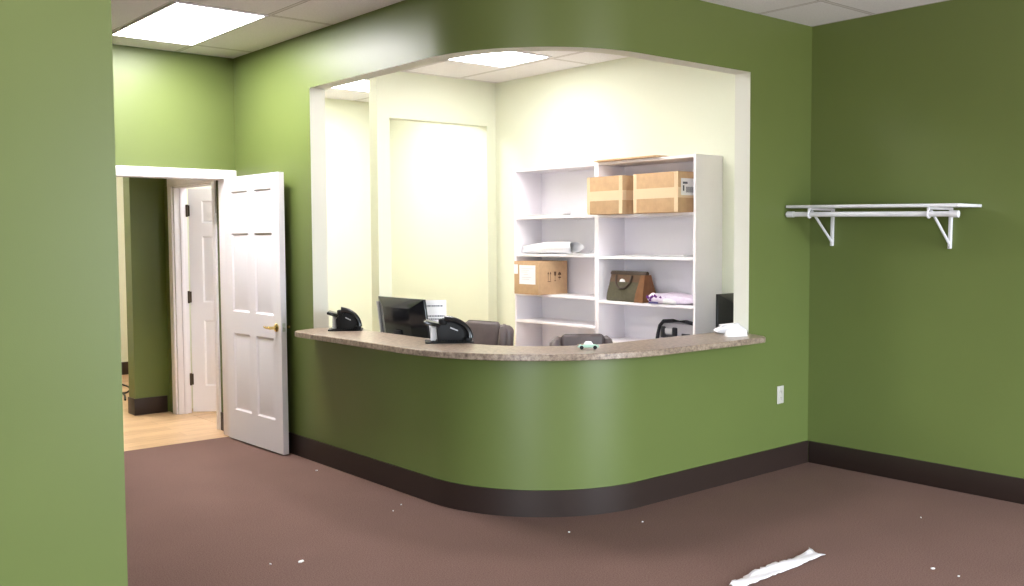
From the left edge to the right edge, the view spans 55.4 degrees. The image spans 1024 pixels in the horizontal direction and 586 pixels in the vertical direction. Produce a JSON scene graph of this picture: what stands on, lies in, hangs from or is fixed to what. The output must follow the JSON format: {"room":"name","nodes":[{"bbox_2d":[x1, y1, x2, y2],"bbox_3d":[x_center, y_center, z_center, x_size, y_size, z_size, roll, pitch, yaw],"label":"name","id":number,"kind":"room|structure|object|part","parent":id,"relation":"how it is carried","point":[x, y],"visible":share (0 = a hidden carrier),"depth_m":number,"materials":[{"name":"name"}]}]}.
{"room":"lobby","nodes":[
{"label":"lobby","id":0,"kind":"room"},
{"bbox_2d":[0,0,127,585],"bbox_3d":[-2.904,-0.018,1.964,4.074,3.010,0.140,-3,4,-40],"label":"wall","id":1,"kind":"structure","parent":0,"point":[63,505],"depth_m":3.10,"materials":[{"name":"green paint"}]},
{"bbox_2d":[116,177,127,361],"bbox_3d":[-5.142,-0.515,10.975,5.255,3.010,0.100,-3,4,-40],"label":"wall","id":2,"kind":"structure","parent":0,"point":[119,180],"depth_m":11.41,"materials":[{"name":"white paint"}]},
{"bbox_2d":[121,362,127,374],"bbox_3d":[-5.058,0.912,11.044,5.155,0.152,0.012,-3,4,-40],"label":"baseboard","id":3,"kind":"structure","parent":2,"relation":"attached to","point":[124,364],"depth_m":11.46,"materials":[{"name":"black plastic"}]},
{"bbox_2d":[112,44,235,169],"bbox_3d":[-4.615,-0.228,5.847,6.456,3.010,0.120,-3,4,-40],"label":"wall","id":4,"kind":"structure","parent":0,"point":[172,109],"depth_m":7.42,"materials":[{"name":"green paint"}]},
{"bbox_2d":[116,165,235,435],"bbox_3d":[-2.665,0.108,7.504,1.126,2.128,0.162,-3,4,-40],"label":"trim","id":5,"kind":"structure","parent":4,"relation":"attached to","point":[121,171],"depth_m":7.74,"materials":[{"name":"white paint"}]},
{"bbox_2d":[224,172,289,454],"bbox_3d":[-1.945,0.138,7.381,0.164,2.050,0.904,-3,4,-42],"label":"door","id":6,"kind":"structure","parent":4,"relation":"in","point":[257,326],"depth_m":7.31,"materials":[{"name":"white paint"}]},
{"bbox_3d":[-1.735,0.254,7.074,0.058,0.062,0.062,-3,4,-42],"label":"lever","id":7,"kind":"part","parent":6,"relation":"part of","materials":[{"name":"gold metal"}]},
{"bbox_3d":[-1.648,0.250,7.054,0.024,0.060,0.012,-3,4,-42],"label":"latch plate","id":8,"kind":"part","parent":6,"relation":"part of","materials":[{"name":"silver metal"}]},
{"bbox_2d":[164,179,222,413],"bbox_3d":[-2.685,-0.386,8.430,0.120,3.010,1.361,-3,4,-40],"label":"wall","id":9,"kind":"structure","parent":0,"point":[165,180],"depth_m":8.87,"materials":[{"name":"green paint"}]},
{"bbox_2d":[167,179,220,429],"bbox_3d":[-2.713,0.050,8.475,0.143,2.135,1.042,-3,4,-40],"label":"trim","id":10,"kind":"structure","parent":9,"relation":"attached to","point":[177,196],"depth_m":8.77,"materials":[{"name":"white paint"}]},
{"bbox_2d":[185,188,216,411],"bbox_3d":[-2.525,0.067,8.870,0.854,2.030,0.104,-1,3,-5],"label":"door","id":11,"kind":"structure","parent":9,"relation":"in","point":[199,207],"depth_m":8.85,"materials":[{"name":"white paint"}]},
{"bbox_2d":[221,412,223,430],"bbox_3d":[-2.353,1.067,8.022,0.012,0.152,0.194,-3,4,-40],"label":"baseboard","id":12,"kind":"structure","parent":9,"relation":"attached to","point":[222,419],"depth_m":8.07,"materials":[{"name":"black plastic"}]},
{"bbox_2d":[123,98,391,410],"bbox_3d":[-2.403,-0.457,9.659,2.755,3.010,0.160,-3,4,-40],"label":"wall","id":13,"kind":"structure","parent":0,"point":[347,131],"depth_m":9.94,"materials":[{"name":"white paint"}]},
{"bbox_2d":[128,395,167,415],"bbox_3d":[-3.339,1.021,8.939,0.303,0.152,0.173,-3,4,-40],"label":"baseboard","id":14,"kind":"structure","parent":13,"relation":"attached to","point":[158,404],"depth_m":8.87,"materials":[{"name":"black plastic"}]},
{"bbox_2d":[369,71,496,331],"bbox_3d":[-0.678,-0.415,8.744,1.290,3.010,0.120,-3,4,-40],"label":"wall partition","id":15,"kind":"structure","parent":0,"point":[402,96],"depth_m":8.55,"materials":[{"name":"white paint"}]},
{"bbox_2d":[233,0,811,489],"bbox_3d":[-0.269,-0.289,6.470,4.386,3.010,1.829,0,3,14],"label":"wall","id":16,"kind":"structure","parent":0,"point":[584,424],"depth_m":6.19,"materials":[{"name":"green paint"}]},
{"bbox_2d":[295,327,765,360],"bbox_3d":[-0.027,0.308,6.028,3.145,0.036,1.463,0,3,11],"label":"countertop","id":17,"kind":"structure","parent":16,"relation":"on","point":[411,345],"depth_m":5.66,"materials":[{"name":"brown stone"}]},
{"bbox_2d":[327,307,362,330],"bbox_3d":[-1.153,0.174,6.726,0.241,0.166,0.174,-1,3,-6],"label":"desk phone","id":18,"kind":"object","parent":17,"relation":"on","point":[347,319],"visible":1,"depth_m":6.67,"materials":[{"name":"black plastic"}]},
{"bbox_3d":[-1.150,0.252,6.740,0.234,0.008,0.155,-1,3,-6],"label":"plate","id":19,"kind":"part","parent":18,"relation":"part of","materials":[{"name":"black plastic"}]},
{"bbox_2d":[423,315,473,343],"bbox_3d":[-0.386,0.213,5.914,0.301,0.170,0.198,-1,3,-6],"label":"desk phone","id":20,"kind":"object","parent":17,"relation":"on","point":[449,329],"visible":1,"depth_m":5.85,"materials":[{"name":"black plastic"}]},
{"bbox_3d":[-0.382,0.293,5.930,0.293,0.008,0.176,-1,3,-6],"label":"plate","id":21,"kind":"part","parent":20,"relation":"part of","materials":[{"name":"black plastic"}]},
{"bbox_3d":[-0.368,0.289,5.832,0.233,0.013,0.025,-1,3,-6],"label":"handset cord","id":22,"kind":"part","parent":20,"relation":"part of","materials":[{"name":"black plastic"}]},
{"bbox_2d":[577,341,598,349],"bbox_3d":[0.430,0.295,5.505,0.122,0.043,0.050,0,3,0],"label":"toy car","id":23,"kind":"object","parent":17,"relation":"on","point":[588,344],"visible":1,"depth_m":5.48,"materials":[{"name":"green plastic"}]},
{"bbox_2d":[713,322,744,332],"bbox_3d":[1.423,0.227,6.358,0.199,0.064,0.124,0,3,0],"label":"folded cloth","id":24,"kind":"object","parent":17,"relation":"on","point":[722,328],"visible":0.78,"depth_m":6.31,"materials":[{"name":"white fabric"}]},
{"bbox_2d":[724,329,746,336],"bbox_3d":[1.415,0.252,6.165,0.140,0.042,0.055,-1,3,-18],"label":"card holder","id":25,"kind":"object","parent":17,"relation":"on","point":[742,332],"visible":1,"depth_m":6.14,"materials":[{"name":"white plastic"}]},
{"bbox_2d":[289,432,807,516],"bbox_3d":[-0.268,1.140,6.500,4.392,0.152,1.759,0,3,14],"label":"baseboard","id":26,"kind":"structure","parent":16,"relation":"attached to","point":[610,499],"depth_m":5.87,"materials":[{"name":"black plastic"}]},
{"bbox_2d":[777,386,783,403],"bbox_3d":[1.816,0.688,6.590,0.072,0.120,0.010,-3,4,-40],"label":"wall outlet","id":27,"kind":"object","parent":16,"relation":"attached to","point":[780,389],"visible":1,"depth_m":6.58,"materials":[{"name":"grey plastic"}]},
{"bbox_2d":[111,0,947,101],"bbox_3d":[-1.798,-1.695,4.396,9.027,0.050,14.370,-3,4,-40],"label":"ceiling","id":28,"kind":"structure","parent":0,"point":[287,19],"depth_m":6.41,"materials":[{"name":"tile"}]},
{"bbox_2d":[112,1,268,45],"bbox_3d":[-2.178,-1.783,6.497,0.610,0.008,1.220,-3,4,-40],"label":"recessed light","id":29,"kind":"object","parent":28,"relation":"in","point":[177,22],"visible":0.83,"depth_m":6.43,"materials":[{"name":"white paint"}]},
{"bbox_2d":[333,79,368,91],"bbox_3d":[-1.607,-1.922,8.899,1.220,0.008,0.610,-3,4,-40],"label":"recessed light","id":30,"kind":"object","parent":28,"relation":"in","point":[363,85],"visible":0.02,"depth_m":9.13,"materials":[{"name":"white paint"}]},
{"bbox_2d":[449,51,551,67],"bbox_3d":[-0.111,-1.865,7.734,0.610,0.008,0.610,-3,4,-40],"label":"recessed light","id":31,"kind":"object","parent":28,"relation":"in","point":[503,59],"visible":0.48,"depth_m":7.75,"materials":[{"name":"white paint"}]},
{"bbox_2d":[390,57,734,345],"bbox_3d":[-0.608,-0.473,9.755,0.120,3.010,7.800,-3,4,-40],"label":"wall","id":32,"kind":"structure","parent":0,"point":[626,107],"depth_m":8.76,"materials":[{"name":"white paint"}]},
{"bbox_2d":[122,374,1023,585],"bbox_3d":[-1.786,1.363,4.498,8.927,0.052,14.270,-3,4,-40],"label":"floor","id":33,"kind":"structure","parent":0,"point":[217,511],"depth_m":5.24,"materials":[{"name":"brown carpet"}]},
{"bbox_2d":[122,384,128,400],"bbox_3d":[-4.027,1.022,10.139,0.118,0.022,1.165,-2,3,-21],"label":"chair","id":34,"kind":"object","parent":33,"relation":"on","point":[123,393],"visible":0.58,"depth_m":10.02,"materials":[{"name":"black plastic"}]},
{"bbox_2d":[465,320,513,345],"bbox_3d":[-0.326,0.699,6.959,0.640,0.979,0.593,2,4,40],"label":"office chair","id":35,"kind":"object","parent":33,"relation":"on","point":[484,332],"visible":0.11,"depth_m":7.00,"materials":[{"name":"grey fabric"}]},
{"bbox_2d":[466,320,499,344],"bbox_3d":[-0.216,0.385,7.075,0.320,0.368,0.066,2,4,40],"label":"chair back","id":36,"kind":"object","parent":35,"relation":"on","point":[484,332],"depth_m":7.03,"materials":[{"name":"fabric"}]},
{"bbox_3d":[-0.183,0.412,7.115,0.470,0.376,0.111,2,4,40],"label":"backrest","id":37,"kind":"part","parent":35,"relation":"part of","materials":[{"name":"grey fabric"}]},
{"bbox_2d":[514,163,596,345],"bbox_3d":[0.462,0.033,8.178,0.302,2.165,1.002,-3,4,-40],"label":"bookcase","id":38,"kind":"object","parent":33,"relation":"on","point":[539,319],"visible":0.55,"depth_m":8.40,"materials":[{"name":"white laminate"}]},
{"bbox_3d":[0.147,0.014,8.553,0.302,2.165,0.022,-3,4,-40],"label":"panel","id":39,"kind":"part","parent":38,"relation":"part of","materials":[{"name":"white laminate"}]},
{"bbox_2d":[514,260,566,294],"bbox_3d":[0.244,-0.135,8.291,0.333,0.278,0.312,-3,4,-40],"label":"cardboard box","id":40,"kind":"object","parent":38,"relation":"on","point":[535,277],"visible":1,"depth_m":8.18,"materials":[{"name":"brown cardboard"}]},
{"bbox_2d":[527,213,571,216],"bbox_3d":[0.375,-0.657,8.232,0.283,0.017,0.475,-3,4,-40],"label":"paper stack","id":41,"kind":"object","parent":38,"relation":"on","point":[561,214],"visible":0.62,"depth_m":8.10,"materials":[{"name":"white paper"}]},
{"bbox_3d":[0.455,-1.037,8.118,0.302,0.022,0.958,-3,4,-40],"label":"panel","id":42,"kind":"part","parent":38,"relation":"part of","materials":[{"name":"white laminate"}]},
{"bbox_3d":[0.458,-0.316,8.157,0.295,0.022,0.958,-3,4,-40],"label":"shelf","id":43,"kind":"part","parent":38,"relation":"part of","materials":[{"name":"white laminate"}]},
{"bbox_3d":[0.456,-0.632,8.139,0.295,0.022,0.958,-3,4,-40],"label":"shelf","id":44,"kind":"part","parent":38,"relation":"part of","materials":[{"name":"white laminate"}]},
{"bbox_3d":[0.461,0.251,8.189,0.295,0.022,0.958,-3,4,-40],"label":"shelf","id":45,"kind":"part","parent":38,"relation":"part of","materials":[{"name":"white laminate"}]},
{"bbox_3d":[0.460,0.022,8.176,0.295,0.022,0.958,-3,4,-40],"label":"shelf","id":46,"kind":"part","parent":38,"relation":"part of","materials":[{"name":"white laminate"}]},
{"bbox_2d":[522,242,594,254],"bbox_3d":[0.408,-0.381,8.185,0.283,0.104,0.825,-3,4,-40],"label":"paper roll","id":47,"kind":"object","parent":38,"relation":"on","point":[545,247],"visible":0.94,"depth_m":8.13,"materials":[{"name":"white paper"}]},
{"bbox_3d":[0.575,0.003,8.272,0.006,2.073,0.958,-3,4,-40],"label":"panel","id":48,"kind":"part","parent":38,"relation":"part of","materials":[{"name":"white laminate"}]},
{"bbox_2d":[571,212,586,214],"bbox_3d":[0.597,-0.643,7.909,0.200,0.022,0.140,3,4,44],"label":"leaflet","id":49,"kind":"object","parent":38,"relation":"on","point":[576,213],"visible":0.43,"depth_m":7.88,"materials":[{"name":"white paper"}]},
{"bbox_3d":[0.777,0.052,7.803,0.302,2.165,0.022,-3,4,-40],"label":"panel","id":50,"kind":"part","parent":38,"relation":"part of","materials":[{"name":"white laminate"}]},
{"bbox_2d":[549,334,612,345],"bbox_3d":[0.493,0.750,6.311,0.640,0.940,0.593,-1,3,-7],"label":"office chair","id":51,"kind":"object","parent":33,"relation":"on","point":[566,339],"visible":0.17,"depth_m":6.45,"materials":[{"name":"grey fabric"}]},
{"bbox_2d":[561,334,604,345],"bbox_3d":[0.471,0.435,6.465,0.292,0.329,0.064,-1,3,-7],"label":"cushion","id":52,"kind":"object","parent":51,"relation":"on","point":[566,339],"depth_m":6.44,"materials":[{"name":"fabric"}]},
{"bbox_2d":[597,154,722,342],"bbox_3d":[1.103,0.072,7.416,0.302,2.165,0.990,-3,4,-40],"label":"bookcase","id":53,"kind":"object","parent":33,"relation":"on","point":[697,233],"visible":0.48,"depth_m":7.46,"materials":[{"name":"white laminate"}]},
{"bbox_3d":[0.791,0.053,7.786,0.302,2.165,0.022,-3,4,-40],"label":"panel","id":54,"kind":"part","parent":53,"relation":"part of","materials":[{"name":"white laminate"}]},
{"bbox_2d":[587,175,642,214],"bbox_3d":[0.839,-0.749,7.516,0.361,0.286,0.374,-3,4,-40],"label":"cardboard box","id":55,"kind":"object","parent":53,"relation":"on","point":[606,195],"visible":0.72,"depth_m":7.36,"materials":[{"name":"beige cardboard"}]},
{"bbox_3d":[1.103,0.390,7.432,0.295,0.022,0.946,-3,4,-40],"label":"shelf","id":56,"kind":"part","parent":53,"relation":"part of","materials":[{"name":"white laminate"}]},
{"bbox_2d":[594,155,664,161],"bbox_3d":[0.959,-1.020,7.447,0.290,0.013,0.640,-3,4,-41],"label":"carton","id":57,"kind":"object","parent":53,"relation":"on","point":[650,156],"visible":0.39,"depth_m":7.33,"materials":[{"name":"cardboard"}]},
{"bbox_2d":[607,271,655,302],"bbox_3d":[0.913,-0.052,7.531,0.158,0.232,0.437,-3,4,-37],"label":"satchel","id":58,"kind":"object","parent":53,"relation":"on","point":[624,286],"visible":0.98,"depth_m":7.45,"materials":[{"name":"green fabric"}]},
{"bbox_3d":[0.853,-0.082,7.516,0.047,0.110,0.187,-3,4,-37],"label":"handle","id":59,"kind":"part","parent":58,"relation":"part of","materials":[{"name":"brown leather"}]},
{"bbox_3d":[0.909,-0.155,7.530,0.068,0.027,0.392,-3,4,-37],"label":"frame","id":60,"kind":"part","parent":58,"relation":"part of","materials":[{"name":"brown leather"}]},
{"bbox_2d":[617,255,658,256],"bbox_3d":[1.021,-0.288,7.489,0.276,0.007,0.352,-3,4,-40],"label":"paper stack","id":61,"kind":"object","parent":53,"relation":"on","point":[617,255],"visible":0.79,"depth_m":7.34,"materials":[{"name":"white paper"}]},
{"bbox_3d":[1.101,0.081,7.415,0.295,0.022,0.946,-3,4,-40],"label":"shelf","id":62,"kind":"part","parent":53,"relation":"part of","materials":[{"name":"white laminate"}]},
{"bbox_3d":[1.099,-0.267,7.395,0.295,0.022,0.946,-3,4,-40],"label":"shelf","id":63,"kind":"part","parent":53,"relation":"part of","materials":[{"name":"white laminate"}]},
{"bbox_3d":[1.097,-0.588,7.377,0.295,0.022,0.946,-3,4,-40],"label":"shelf","id":64,"kind":"part","parent":53,"relation":"part of","materials":[{"name":"white laminate"}]},
{"bbox_3d":[1.096,-0.998,7.355,0.302,0.022,0.946,-3,4,-40],"label":"panel","id":65,"kind":"part","parent":53,"relation":"part of","materials":[{"name":"white laminate"}]},
{"bbox_3d":[1.216,0.042,7.509,0.006,2.073,0.946,-3,4,-40],"label":"panel","id":66,"kind":"part","parent":53,"relation":"part of","materials":[{"name":"white laminate"}]},
{"bbox_2d":[633,171,693,213],"bbox_3d":[1.172,-0.731,7.147,0.361,0.288,0.428,-3,4,-40],"label":"cardboard box","id":67,"kind":"object","parent":53,"relation":"on","point":[673,191],"visible":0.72,"depth_m":6.98,"materials":[{"name":"beige cardboard"}]},
{"bbox_2d":[646,292,692,304],"bbox_3d":[1.227,0.039,7.209,0.270,0.080,0.405,-3,4,-43],"label":"folded towel","id":68,"kind":"object","parent":53,"relation":"on","point":[673,298],"visible":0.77,"depth_m":7.16,"materials":[{"name":"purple fabric"}]},
{"bbox_2d":[656,319,692,337],"bbox_3d":[1.253,0.291,7.238,0.134,0.196,0.420,-3,4,-38],"label":"laptop bag","id":69,"kind":"object","parent":53,"relation":"on","point":[666,327],"visible":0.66,"depth_m":7.22,"materials":[{"name":"grey fabric"}]},
{"bbox_2d":[659,255,692,256],"bbox_3d":[1.260,-0.273,7.191,0.264,0.010,0.255,-3,4,-40],"label":"paper stack","id":70,"kind":"object","parent":53,"relation":"on","point":[659,255],"visible":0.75,"depth_m":7.11,"materials":[{"name":"grey paper"}]},
{"bbox_3d":[1.414,0.091,7.045,0.302,2.165,0.022,-3,4,-40],"label":"panel","id":71,"kind":"part","parent":53,"relation":"part of","materials":[{"name":"white laminate"}]},
{"bbox_2d":[729,547,825,585],"bbox_3d":[1.253,1.299,4.618,0.707,0.021,0.094,-3,4,-41],"label":"strip","id":72,"kind":"object","parent":33,"relation":"on","point":[755,575],"visible":1,"depth_m":4.60,"materials":[{"name":"white paper"}]},
{"bbox_3d":[0.026,0.804,7.173,2.259,0.745,2.925,-3,4,-40],"label":"reception desk","id":73,"kind":"object","parent":33,"relation":"on","visible":0},
{"bbox_2d":[376,296,429,337],"bbox_3d":[-0.743,0.244,6.753,0.200,0.427,0.581,-3,4,-40],"label":"computer monitor","id":74,"kind":"object","parent":73,"relation":"on","point":[396,315],"visible":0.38,"depth_m":6.64,"materials":[{"name":"black plastic"}]},
{"bbox_3d":[-0.934,0.218,6.961,0.071,0.324,0.016,-3,4,-40],"label":"trim","id":75,"kind":"part","parent":74,"relation":"part of","materials":[{"name":"silver metal"}]},
{"bbox_2d":[426,300,445,338],"bbox_3d":[-0.539,0.252,6.798,0.164,0.405,0.070,-1,3,-3],"label":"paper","id":76,"kind":"object","parent":73,"relation":"on","point":[436,309],"visible":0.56,"depth_m":6.79,"materials":[{"name":"white paper"}]},
{"bbox_2d":[716,293,733,327],"bbox_3d":[1.548,0.222,6.746,0.400,0.445,0.200,-3,4,-44],"label":"computer monitor","id":77,"kind":"object","parent":73,"relation":"on","point":[724,302],"visible":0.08,"depth_m":6.63,"materials":[{"name":"black plastic"}]},
{"bbox_2d":[808,0,1023,478],"bbox_3d":[4.145,-0.197,4.371,0.120,3.010,6.570,-3,4,-40],"label":"wall","id":78,"kind":"structure","parent":0,"point":[916,343],"depth_m":6.13,"materials":[{"name":"green paint"}]},
{"bbox_2d":[786,203,981,248],"bbox_3d":[2.321,-0.425,6.192,0.314,0.271,1.165,-3,5,-40],"label":"wall shelf","id":79,"kind":"object","parent":78,"relation":"attached to","point":[951,213],"visible":1,"depth_m":6.01,"materials":[{"name":"white metal"}]},
{"bbox_3d":[2.220,-0.494,6.107,0.033,0.032,1.157,-3,5,-40],"label":"rod","id":80,"kind":"part","parent":79,"relation":"part of","materials":[{"name":"white metal"}]},
{"bbox_2d":[808,441,1023,503],"bbox_3d":[4.145,1.235,4.357,0.012,0.152,6.436,-3,4,-40],"label":"baseboard","id":81,"kind":"structure","parent":78,"relation":"attached to","point":[975,482],"depth_m":6.19,"materials":[{"name":"black plastic"}]}
]}

